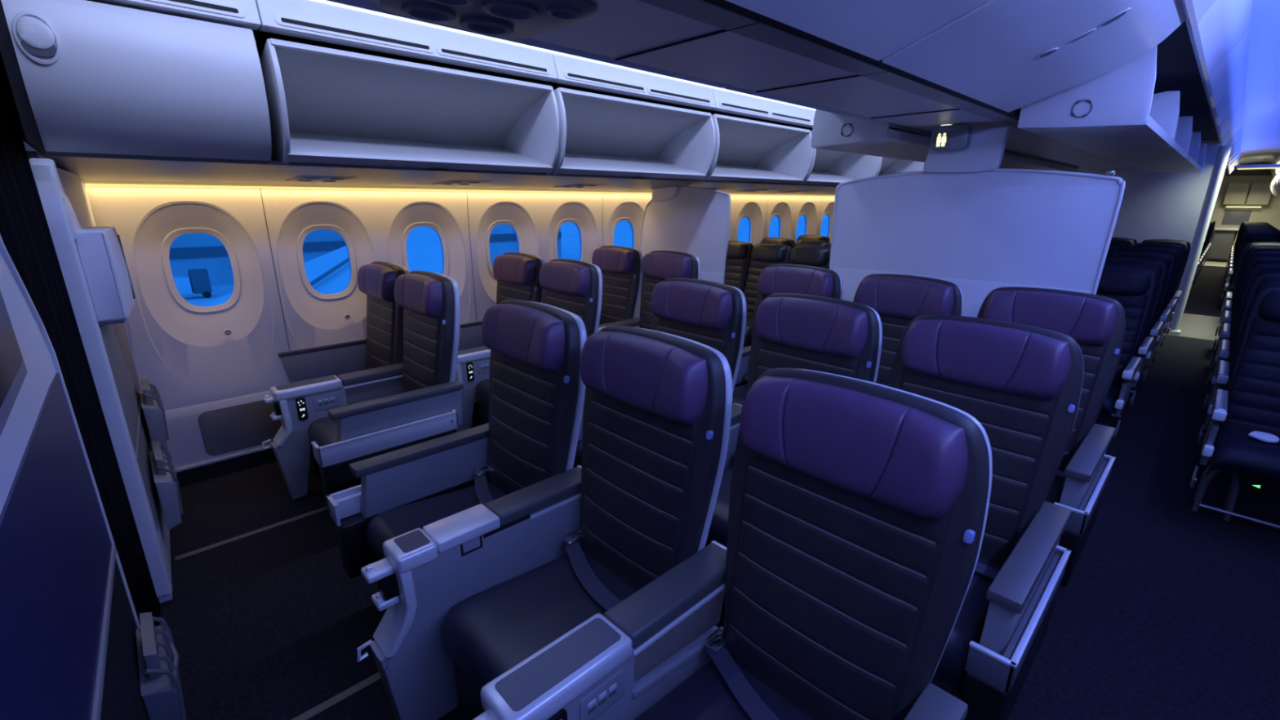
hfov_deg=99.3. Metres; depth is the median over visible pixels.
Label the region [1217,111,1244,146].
panel
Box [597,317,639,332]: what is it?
console
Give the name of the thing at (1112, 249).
seat
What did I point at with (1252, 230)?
seat
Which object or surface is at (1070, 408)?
reading lamp
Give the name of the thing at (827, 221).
window
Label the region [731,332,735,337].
reading lamp
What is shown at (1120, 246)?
seat
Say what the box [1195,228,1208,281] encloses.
seat
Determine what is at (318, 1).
light strip
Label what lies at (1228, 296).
seat
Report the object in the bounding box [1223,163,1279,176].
wall
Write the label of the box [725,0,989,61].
bin
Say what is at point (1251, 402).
seat
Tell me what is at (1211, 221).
seat
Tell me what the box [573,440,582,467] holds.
seat cushion
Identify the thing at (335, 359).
armrest
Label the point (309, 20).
panel
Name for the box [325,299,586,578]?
seat
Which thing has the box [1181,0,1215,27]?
panel
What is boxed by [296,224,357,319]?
window
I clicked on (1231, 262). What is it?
seat
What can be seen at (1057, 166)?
bin
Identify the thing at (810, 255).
seat
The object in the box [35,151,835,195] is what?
trim
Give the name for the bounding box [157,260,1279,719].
floor
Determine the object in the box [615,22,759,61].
trim
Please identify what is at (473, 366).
console
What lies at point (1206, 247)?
seat
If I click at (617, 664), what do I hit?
console
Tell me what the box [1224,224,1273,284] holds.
seat
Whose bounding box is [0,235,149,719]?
bulkhead
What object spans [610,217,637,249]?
window
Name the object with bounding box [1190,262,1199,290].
seat
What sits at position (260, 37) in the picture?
trim
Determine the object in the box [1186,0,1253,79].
panel
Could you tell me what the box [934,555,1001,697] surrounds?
seat cushion
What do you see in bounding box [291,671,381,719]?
trim
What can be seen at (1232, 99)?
panel
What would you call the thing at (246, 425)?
wall panel
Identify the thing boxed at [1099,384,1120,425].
seat cushion
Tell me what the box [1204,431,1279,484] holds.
seat cushion
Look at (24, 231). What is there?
curtain
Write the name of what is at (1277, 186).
bin
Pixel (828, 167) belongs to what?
bin
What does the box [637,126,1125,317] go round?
wall
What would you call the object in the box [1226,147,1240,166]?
panel
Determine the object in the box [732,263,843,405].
seat
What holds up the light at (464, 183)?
attached to the wall at (195, 368)
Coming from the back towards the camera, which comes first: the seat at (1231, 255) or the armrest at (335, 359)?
the seat at (1231, 255)
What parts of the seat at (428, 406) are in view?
arm rail, armrest, backrest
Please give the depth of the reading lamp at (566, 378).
1.92 m
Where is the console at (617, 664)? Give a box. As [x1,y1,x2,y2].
[472,540,726,719]
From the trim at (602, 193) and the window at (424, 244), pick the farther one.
the trim at (602, 193)
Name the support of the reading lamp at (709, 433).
attached to the seat at (658, 405)
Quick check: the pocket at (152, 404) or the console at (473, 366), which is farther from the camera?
the console at (473, 366)
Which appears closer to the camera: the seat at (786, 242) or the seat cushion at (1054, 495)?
the seat cushion at (1054, 495)
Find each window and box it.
[160,227,240,335]
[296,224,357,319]
[401,222,448,275]
[485,220,523,279]
[554,218,585,262]
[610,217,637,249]
[736,214,753,244]
[767,213,782,238]
[794,213,808,243]
[819,212,832,240]
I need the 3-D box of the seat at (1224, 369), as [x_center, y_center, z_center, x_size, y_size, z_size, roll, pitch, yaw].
[3.745,0.119,3.212,0.685,1.189,0.475,-15,22,-41]
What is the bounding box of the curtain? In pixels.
[0,67,160,626]
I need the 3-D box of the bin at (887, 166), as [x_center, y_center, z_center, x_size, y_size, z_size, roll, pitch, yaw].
[2.878,-2.315,6.583,1.372,0.475,0.666,-15,22,-41]
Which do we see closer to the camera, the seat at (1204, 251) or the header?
the header
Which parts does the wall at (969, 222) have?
panel, panel, panel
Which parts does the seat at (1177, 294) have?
panel, armrest, backrest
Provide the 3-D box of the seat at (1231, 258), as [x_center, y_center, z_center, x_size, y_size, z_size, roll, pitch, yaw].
[10.815,-1.747,9.661,0.685,1.189,0.475,-15,22,-41]
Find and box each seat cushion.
[307,416,337,447]
[365,481,506,560]
[440,551,637,692]
[475,378,488,408]
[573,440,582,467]
[634,660,813,719]
[706,466,732,546]
[732,384,746,405]
[744,317,753,344]
[749,332,752,345]
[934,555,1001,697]
[1044,475,1065,503]
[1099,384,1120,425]
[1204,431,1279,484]
[1226,281,1235,292]
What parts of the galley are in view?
cupboard door, locker door, locker door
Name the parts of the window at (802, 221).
pane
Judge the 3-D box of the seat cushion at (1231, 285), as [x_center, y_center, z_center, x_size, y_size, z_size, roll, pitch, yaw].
[9.022,-1.058,8.065,0.500,0.190,0.424,-15,22,-41]
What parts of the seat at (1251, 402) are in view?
panel, leg, leg, armrest, shell trim, backrest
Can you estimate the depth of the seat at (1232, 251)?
11.31 m
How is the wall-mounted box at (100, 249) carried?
attached to the bulkhead at (64, 197)
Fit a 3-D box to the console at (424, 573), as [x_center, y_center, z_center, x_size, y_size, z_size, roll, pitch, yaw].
[-0.497,0.785,1.830,0.839,0.632,0.128,-15,22,-41]
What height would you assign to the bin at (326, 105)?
0.475 m
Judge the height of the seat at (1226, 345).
1.189 m
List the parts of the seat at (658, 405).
backrest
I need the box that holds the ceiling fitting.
[1233,164,1279,169]
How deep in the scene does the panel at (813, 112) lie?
4.91 m
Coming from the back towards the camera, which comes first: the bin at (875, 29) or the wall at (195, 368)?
the wall at (195, 368)
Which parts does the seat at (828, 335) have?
backrest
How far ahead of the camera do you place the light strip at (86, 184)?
3.40 m
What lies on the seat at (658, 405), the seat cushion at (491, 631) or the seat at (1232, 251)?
the seat cushion at (491, 631)
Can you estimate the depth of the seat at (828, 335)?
2.20 m
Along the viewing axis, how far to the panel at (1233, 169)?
12.74 m
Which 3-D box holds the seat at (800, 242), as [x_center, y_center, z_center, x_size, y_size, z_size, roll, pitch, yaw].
[1.686,-0.695,5.947,0.680,1.189,0.440,-15,22,-41]
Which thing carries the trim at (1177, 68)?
attached to the wall at (969, 222)
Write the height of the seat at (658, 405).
1.218 m
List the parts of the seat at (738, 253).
backrest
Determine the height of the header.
0.825 m
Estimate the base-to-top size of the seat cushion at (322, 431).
0.259 m
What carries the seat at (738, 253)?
on the floor
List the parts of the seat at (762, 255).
backrest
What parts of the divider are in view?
edge trim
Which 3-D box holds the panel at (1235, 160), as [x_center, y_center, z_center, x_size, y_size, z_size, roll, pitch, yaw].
[11.870,-3.977,10.886,1.394,0.258,0.140,-15,22,-41]
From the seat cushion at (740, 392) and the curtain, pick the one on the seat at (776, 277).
the seat cushion at (740, 392)
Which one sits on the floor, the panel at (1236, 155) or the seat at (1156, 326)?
the seat at (1156, 326)
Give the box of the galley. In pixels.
[1204,175,1279,262]
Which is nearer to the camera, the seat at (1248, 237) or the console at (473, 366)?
the console at (473, 366)
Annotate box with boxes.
[74,226,135,324]
[1241,475,1279,498]
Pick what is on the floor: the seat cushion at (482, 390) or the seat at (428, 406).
the seat at (428, 406)
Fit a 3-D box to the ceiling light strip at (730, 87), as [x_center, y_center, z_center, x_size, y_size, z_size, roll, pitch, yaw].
[0.646,-1.350,2.658,1.388,0.290,0.562,-15,22,-41]
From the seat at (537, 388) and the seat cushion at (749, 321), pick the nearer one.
the seat at (537, 388)
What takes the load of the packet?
on the seat at (1251, 402)
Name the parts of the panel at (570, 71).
vent frame, vent frame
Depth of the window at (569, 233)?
4.77 m
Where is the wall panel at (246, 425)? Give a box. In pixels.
[198,400,281,455]
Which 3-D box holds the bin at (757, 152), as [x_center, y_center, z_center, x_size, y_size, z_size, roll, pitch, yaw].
[0.848,-1.779,4.731,1.372,0.475,0.666,-15,22,-41]
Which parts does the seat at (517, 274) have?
seat, backrest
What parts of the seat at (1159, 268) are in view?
panel, armrest, backrest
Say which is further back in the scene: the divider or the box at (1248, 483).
the divider
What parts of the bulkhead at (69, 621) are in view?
panel, navy panel, kick panel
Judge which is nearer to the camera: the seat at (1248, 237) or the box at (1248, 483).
the box at (1248, 483)
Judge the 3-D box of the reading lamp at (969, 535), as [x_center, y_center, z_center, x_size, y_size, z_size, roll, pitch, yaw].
[0.625,0.334,1.032,0.019,0.027,0.016,-15,22,-41]
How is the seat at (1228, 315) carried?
on the floor
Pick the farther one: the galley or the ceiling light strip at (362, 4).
the galley
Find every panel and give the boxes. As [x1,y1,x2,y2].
[86,0,261,30]
[255,0,557,81]
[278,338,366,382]
[457,320,484,351]
[550,53,715,109]
[708,88,813,126]
[806,110,815,128]
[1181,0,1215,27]
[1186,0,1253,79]
[1201,25,1250,108]
[1208,67,1247,125]
[1214,94,1244,137]
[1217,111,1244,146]
[1224,124,1242,146]
[1226,141,1241,162]
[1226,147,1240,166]
[1226,151,1240,169]
[1226,156,1239,172]
[1227,160,1239,173]
[1229,134,1241,154]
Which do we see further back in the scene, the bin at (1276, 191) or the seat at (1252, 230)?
the bin at (1276, 191)
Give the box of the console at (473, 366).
[455,346,490,432]
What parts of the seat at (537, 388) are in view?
arm rail, armrest, backrest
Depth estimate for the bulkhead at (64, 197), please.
2.06 m
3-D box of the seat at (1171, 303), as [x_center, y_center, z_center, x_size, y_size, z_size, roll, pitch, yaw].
[5.290,-0.608,5.707,0.685,1.189,0.475,-15,22,-41]
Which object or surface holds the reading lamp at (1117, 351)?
attached to the seat at (1097, 323)
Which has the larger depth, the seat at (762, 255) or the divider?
the divider
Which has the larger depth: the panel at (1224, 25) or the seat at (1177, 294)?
the seat at (1177, 294)
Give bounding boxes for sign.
[930,124,972,151]
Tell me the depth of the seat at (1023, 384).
1.71 m
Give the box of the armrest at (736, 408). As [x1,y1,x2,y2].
[724,403,742,470]
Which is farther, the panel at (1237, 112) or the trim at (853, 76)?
the panel at (1237, 112)
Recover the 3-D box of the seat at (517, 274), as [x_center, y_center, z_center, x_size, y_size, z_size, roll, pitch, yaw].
[-1.105,-0.154,4.008,0.723,1.218,0.566,-15,22,-41]
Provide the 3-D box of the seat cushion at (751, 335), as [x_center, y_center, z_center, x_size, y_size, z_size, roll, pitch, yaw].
[1.350,-0.222,5.108,0.500,0.190,0.424,-15,22,-41]
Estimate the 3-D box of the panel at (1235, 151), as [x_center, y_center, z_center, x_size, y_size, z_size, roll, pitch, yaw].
[9.840,-3.441,9.034,1.394,0.258,0.140,-15,22,-41]
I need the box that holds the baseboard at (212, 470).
[176,444,276,486]
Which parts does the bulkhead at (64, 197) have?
grey panel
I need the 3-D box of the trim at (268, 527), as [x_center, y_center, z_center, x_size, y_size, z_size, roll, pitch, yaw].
[-1.771,0.819,2.844,1.020,0.004,0.032,-15,22,-41]
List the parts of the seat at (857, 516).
backrest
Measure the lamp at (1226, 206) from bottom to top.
0.030 m
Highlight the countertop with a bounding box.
[1214,227,1239,231]
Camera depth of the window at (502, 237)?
4.31 m
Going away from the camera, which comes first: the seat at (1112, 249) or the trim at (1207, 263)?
the seat at (1112, 249)
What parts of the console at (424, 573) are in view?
arm trim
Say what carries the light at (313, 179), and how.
attached to the wall at (195, 368)
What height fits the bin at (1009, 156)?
0.308 m
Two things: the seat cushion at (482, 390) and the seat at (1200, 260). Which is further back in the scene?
the seat at (1200, 260)
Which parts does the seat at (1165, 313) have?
panel, armrest, backrest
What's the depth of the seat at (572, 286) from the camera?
3.50 m
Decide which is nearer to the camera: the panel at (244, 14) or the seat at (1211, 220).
the panel at (244, 14)
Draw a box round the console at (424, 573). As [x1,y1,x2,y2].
[356,465,581,719]
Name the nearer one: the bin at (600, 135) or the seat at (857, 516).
the seat at (857, 516)
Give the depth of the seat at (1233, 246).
12.36 m
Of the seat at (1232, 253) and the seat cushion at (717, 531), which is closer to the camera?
the seat cushion at (717, 531)
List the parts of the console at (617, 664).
button panel, rail, arm trim, panel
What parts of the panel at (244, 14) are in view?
vent frame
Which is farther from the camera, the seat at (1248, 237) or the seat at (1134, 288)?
the seat at (1248, 237)
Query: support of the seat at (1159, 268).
on the floor
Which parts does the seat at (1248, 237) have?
panel, backrest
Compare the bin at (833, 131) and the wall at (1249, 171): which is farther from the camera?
the wall at (1249, 171)
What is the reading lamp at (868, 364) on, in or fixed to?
attached to the seat at (828, 335)
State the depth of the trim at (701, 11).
1.51 m
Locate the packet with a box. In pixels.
[1248,431,1279,443]
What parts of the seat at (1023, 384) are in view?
seat, backrest, arm rail, armrest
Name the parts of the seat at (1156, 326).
panel, armrest, backrest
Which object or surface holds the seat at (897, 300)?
on the floor
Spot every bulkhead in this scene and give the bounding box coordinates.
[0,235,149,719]
[28,158,172,603]
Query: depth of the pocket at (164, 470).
2.38 m
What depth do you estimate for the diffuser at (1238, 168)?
9.81 m
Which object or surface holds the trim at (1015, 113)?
attached to the wall at (969, 222)
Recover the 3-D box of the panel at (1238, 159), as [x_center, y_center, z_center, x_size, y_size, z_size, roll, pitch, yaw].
[12.885,-4.245,11.812,1.394,0.258,0.140,-15,22,-41]
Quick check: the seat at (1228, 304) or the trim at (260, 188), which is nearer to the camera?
the trim at (260, 188)
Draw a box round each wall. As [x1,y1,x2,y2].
[0,181,835,468]
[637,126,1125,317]
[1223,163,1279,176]
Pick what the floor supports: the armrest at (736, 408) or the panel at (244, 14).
the armrest at (736, 408)
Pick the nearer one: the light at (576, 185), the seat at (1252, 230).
the light at (576, 185)
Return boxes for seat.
[307,270,463,507]
[309,261,409,471]
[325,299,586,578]
[440,325,732,719]
[471,252,545,426]
[475,258,602,424]
[573,277,746,467]
[591,245,642,324]
[634,368,992,719]
[639,250,701,329]
[704,293,882,604]
[724,240,753,293]
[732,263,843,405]
[743,243,791,346]
[746,237,795,341]
[749,245,831,345]
[793,240,831,248]
[795,235,829,241]
[853,273,963,386]
[888,314,1084,719]
[977,286,1125,586]
[1095,266,1156,437]
[1103,257,1167,417]
[1106,245,1118,257]
[1109,240,1128,251]
[1109,251,1174,392]
[1111,237,1137,247]
[1122,246,1181,373]
[1133,242,1186,357]
[1142,239,1191,344]
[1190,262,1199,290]
[1190,287,1279,528]
[1191,226,1209,284]
[1192,243,1204,285]
[1193,224,1211,280]
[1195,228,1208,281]
[1197,222,1213,273]
[1197,274,1279,464]
[1198,221,1214,271]
[1200,220,1215,268]
[1200,222,1212,270]
[1202,264,1279,429]
[1207,256,1279,402]
[1209,250,1279,382]
[1213,246,1279,364]
[1214,242,1279,351]
[1220,231,1279,311]
[1221,229,1279,304]
[1222,226,1277,293]
[1222,227,1279,298]
[1223,225,1275,288]
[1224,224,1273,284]
[1225,222,1269,277]
[1225,223,1271,271]
[1226,221,1268,273]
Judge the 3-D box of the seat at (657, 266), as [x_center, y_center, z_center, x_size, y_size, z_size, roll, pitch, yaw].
[0.028,-0.193,4.160,0.793,1.218,0.639,-15,22,-41]
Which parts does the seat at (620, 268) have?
backrest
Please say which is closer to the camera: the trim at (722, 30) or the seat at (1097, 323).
the trim at (722, 30)
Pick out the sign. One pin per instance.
(948, 137)
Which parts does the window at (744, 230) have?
pane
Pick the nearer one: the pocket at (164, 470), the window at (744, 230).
the pocket at (164, 470)
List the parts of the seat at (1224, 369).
panel, armrest, backrest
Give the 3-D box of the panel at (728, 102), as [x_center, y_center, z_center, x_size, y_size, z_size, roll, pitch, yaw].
[1.035,-2.058,4.445,1.394,0.157,0.087,-15,22,-41]
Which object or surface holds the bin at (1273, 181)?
attached to the wall
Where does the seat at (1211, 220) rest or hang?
on the floor
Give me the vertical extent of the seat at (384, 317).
1.218 m
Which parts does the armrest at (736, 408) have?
arm trim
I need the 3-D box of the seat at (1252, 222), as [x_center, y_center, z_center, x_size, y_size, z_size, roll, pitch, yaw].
[13.136,-2.360,11.778,0.685,1.189,0.475,-15,22,-41]
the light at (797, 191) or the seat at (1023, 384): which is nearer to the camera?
the seat at (1023, 384)
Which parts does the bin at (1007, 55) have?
latch frame, latch frame, latch frame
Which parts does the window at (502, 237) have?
pane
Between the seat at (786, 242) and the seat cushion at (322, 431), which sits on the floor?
the seat at (786, 242)
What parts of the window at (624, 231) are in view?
pane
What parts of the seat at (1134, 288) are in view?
backrest, panel, armrest, shell trim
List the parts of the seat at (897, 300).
backrest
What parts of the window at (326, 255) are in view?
pane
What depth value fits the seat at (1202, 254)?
10.70 m
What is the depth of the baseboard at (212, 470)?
3.26 m
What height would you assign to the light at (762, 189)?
0.032 m
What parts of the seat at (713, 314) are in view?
armrest, backrest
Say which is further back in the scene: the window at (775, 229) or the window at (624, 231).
the window at (775, 229)
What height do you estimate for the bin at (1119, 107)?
0.308 m
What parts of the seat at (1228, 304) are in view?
panel, armrest, backrest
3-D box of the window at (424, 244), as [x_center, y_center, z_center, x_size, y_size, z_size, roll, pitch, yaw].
[-1.527,-0.682,3.922,0.340,0.608,0.115,-15,22,-41]
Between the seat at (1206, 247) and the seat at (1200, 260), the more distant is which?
the seat at (1206, 247)
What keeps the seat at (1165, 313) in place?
on the floor
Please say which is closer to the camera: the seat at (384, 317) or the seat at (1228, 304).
the seat at (384, 317)
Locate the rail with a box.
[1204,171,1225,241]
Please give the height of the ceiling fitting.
0.062 m
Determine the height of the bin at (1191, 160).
0.308 m
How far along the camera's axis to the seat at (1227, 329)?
4.40 m
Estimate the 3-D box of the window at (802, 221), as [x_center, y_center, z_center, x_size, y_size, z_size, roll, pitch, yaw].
[2.186,-1.662,7.309,0.340,0.608,0.115,-15,22,-41]
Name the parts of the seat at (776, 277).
armrest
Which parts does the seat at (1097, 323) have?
armrest, backrest, arm rail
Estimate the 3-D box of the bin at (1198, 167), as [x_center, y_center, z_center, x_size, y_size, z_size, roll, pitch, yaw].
[5.535,-2.133,5.666,1.398,0.308,0.476,-15,22,-41]
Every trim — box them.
[26,0,812,161]
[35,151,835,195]
[174,506,328,560]
[259,188,289,351]
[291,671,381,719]
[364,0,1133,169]
[466,194,476,319]
[602,193,603,246]
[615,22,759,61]
[637,0,1136,168]
[703,0,1020,119]
[755,71,888,93]
[870,106,982,119]
[1017,21,1218,140]
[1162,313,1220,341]
[1202,261,1227,266]
[1269,155,1279,177]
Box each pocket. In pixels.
[135,612,186,719]
[138,378,168,449]
[149,440,183,530]
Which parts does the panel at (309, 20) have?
vent frame, vent frame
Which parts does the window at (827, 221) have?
pane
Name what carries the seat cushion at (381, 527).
on the seat at (537, 388)
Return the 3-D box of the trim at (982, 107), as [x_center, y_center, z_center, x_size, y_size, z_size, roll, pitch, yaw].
[1.354,-1.182,2.602,0.006,0.006,0.510,-15,22,-41]
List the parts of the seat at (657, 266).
backrest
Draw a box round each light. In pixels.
[285,175,357,182]
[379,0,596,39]
[431,180,492,186]
[554,183,607,188]
[703,187,727,189]
[735,188,774,191]
[778,190,816,192]
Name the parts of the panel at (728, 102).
vent frame, vent frame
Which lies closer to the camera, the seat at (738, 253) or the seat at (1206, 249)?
the seat at (738, 253)
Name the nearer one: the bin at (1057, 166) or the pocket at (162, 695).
the pocket at (162, 695)
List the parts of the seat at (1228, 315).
panel, armrest, backrest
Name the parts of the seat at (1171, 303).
panel, armrest, backrest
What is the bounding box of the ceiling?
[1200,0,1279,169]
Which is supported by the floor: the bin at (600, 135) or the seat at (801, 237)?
the seat at (801, 237)
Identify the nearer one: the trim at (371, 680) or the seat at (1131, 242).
the trim at (371, 680)
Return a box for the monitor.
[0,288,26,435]
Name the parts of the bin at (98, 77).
handle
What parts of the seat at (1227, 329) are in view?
panel, armrest, backrest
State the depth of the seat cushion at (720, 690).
1.30 m
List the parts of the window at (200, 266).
pane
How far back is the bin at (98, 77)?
1.92 m
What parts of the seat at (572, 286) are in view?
backrest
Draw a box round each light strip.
[84,183,835,196]
[311,0,815,110]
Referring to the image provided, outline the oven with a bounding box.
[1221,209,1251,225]
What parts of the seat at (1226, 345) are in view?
leg, panel, armrest, backrest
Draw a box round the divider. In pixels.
[1077,141,1231,334]
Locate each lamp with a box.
[564,375,569,382]
[706,430,713,439]
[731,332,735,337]
[866,361,871,368]
[963,528,975,543]
[1066,404,1075,413]
[1114,348,1119,355]
[1226,206,1261,207]
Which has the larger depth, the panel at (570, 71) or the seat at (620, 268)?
the seat at (620, 268)
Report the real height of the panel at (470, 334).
0.228 m
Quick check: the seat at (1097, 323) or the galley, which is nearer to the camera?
the seat at (1097, 323)
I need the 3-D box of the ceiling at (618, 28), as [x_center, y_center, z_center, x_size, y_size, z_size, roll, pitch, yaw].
[2.007,-1.368,3.193,11.400,0.025,0.510,-15,22,-41]
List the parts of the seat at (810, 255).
backrest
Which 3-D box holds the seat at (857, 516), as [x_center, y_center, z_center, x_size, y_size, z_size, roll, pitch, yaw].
[0.239,0.708,1.098,0.853,1.218,0.639,-15,22,-41]
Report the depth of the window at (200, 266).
3.08 m
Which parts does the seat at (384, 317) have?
backrest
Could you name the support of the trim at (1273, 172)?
attached to the wall
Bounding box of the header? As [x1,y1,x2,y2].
[0,0,46,155]
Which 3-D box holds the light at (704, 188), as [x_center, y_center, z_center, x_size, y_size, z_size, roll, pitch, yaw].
[0.607,-1.588,5.043,0.280,0.032,0.340,-15,22,-41]
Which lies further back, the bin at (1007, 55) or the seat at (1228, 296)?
the seat at (1228, 296)
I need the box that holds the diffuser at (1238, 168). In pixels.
[1237,167,1279,169]
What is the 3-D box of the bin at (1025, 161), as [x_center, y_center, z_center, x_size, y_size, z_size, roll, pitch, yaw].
[3.759,-2.094,5.508,1.398,0.308,0.476,-15,22,-41]
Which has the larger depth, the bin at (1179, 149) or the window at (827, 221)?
the window at (827, 221)
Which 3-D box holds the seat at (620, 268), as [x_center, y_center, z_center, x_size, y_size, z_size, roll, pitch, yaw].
[-0.405,-0.338,4.647,0.723,1.218,0.566,-15,22,-41]
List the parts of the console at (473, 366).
button panel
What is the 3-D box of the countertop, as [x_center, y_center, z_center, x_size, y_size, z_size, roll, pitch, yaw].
[16.426,-3.595,14.975,0.350,0.060,0.850,-15,22,-41]
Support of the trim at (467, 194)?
attached to the wall at (195, 368)
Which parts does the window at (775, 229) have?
pane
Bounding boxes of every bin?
[0,0,271,160]
[259,38,559,174]
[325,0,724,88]
[551,87,715,180]
[703,114,813,184]
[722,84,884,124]
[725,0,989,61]
[800,130,879,186]
[810,109,932,159]
[875,156,924,176]
[881,0,1186,112]
[902,149,1019,164]
[999,152,1053,169]
[1017,45,1179,147]
[1043,160,1079,172]
[1074,91,1192,159]
[1107,124,1200,167]
[1131,137,1206,172]
[1270,174,1279,196]
[1272,173,1279,195]
[1275,174,1279,193]

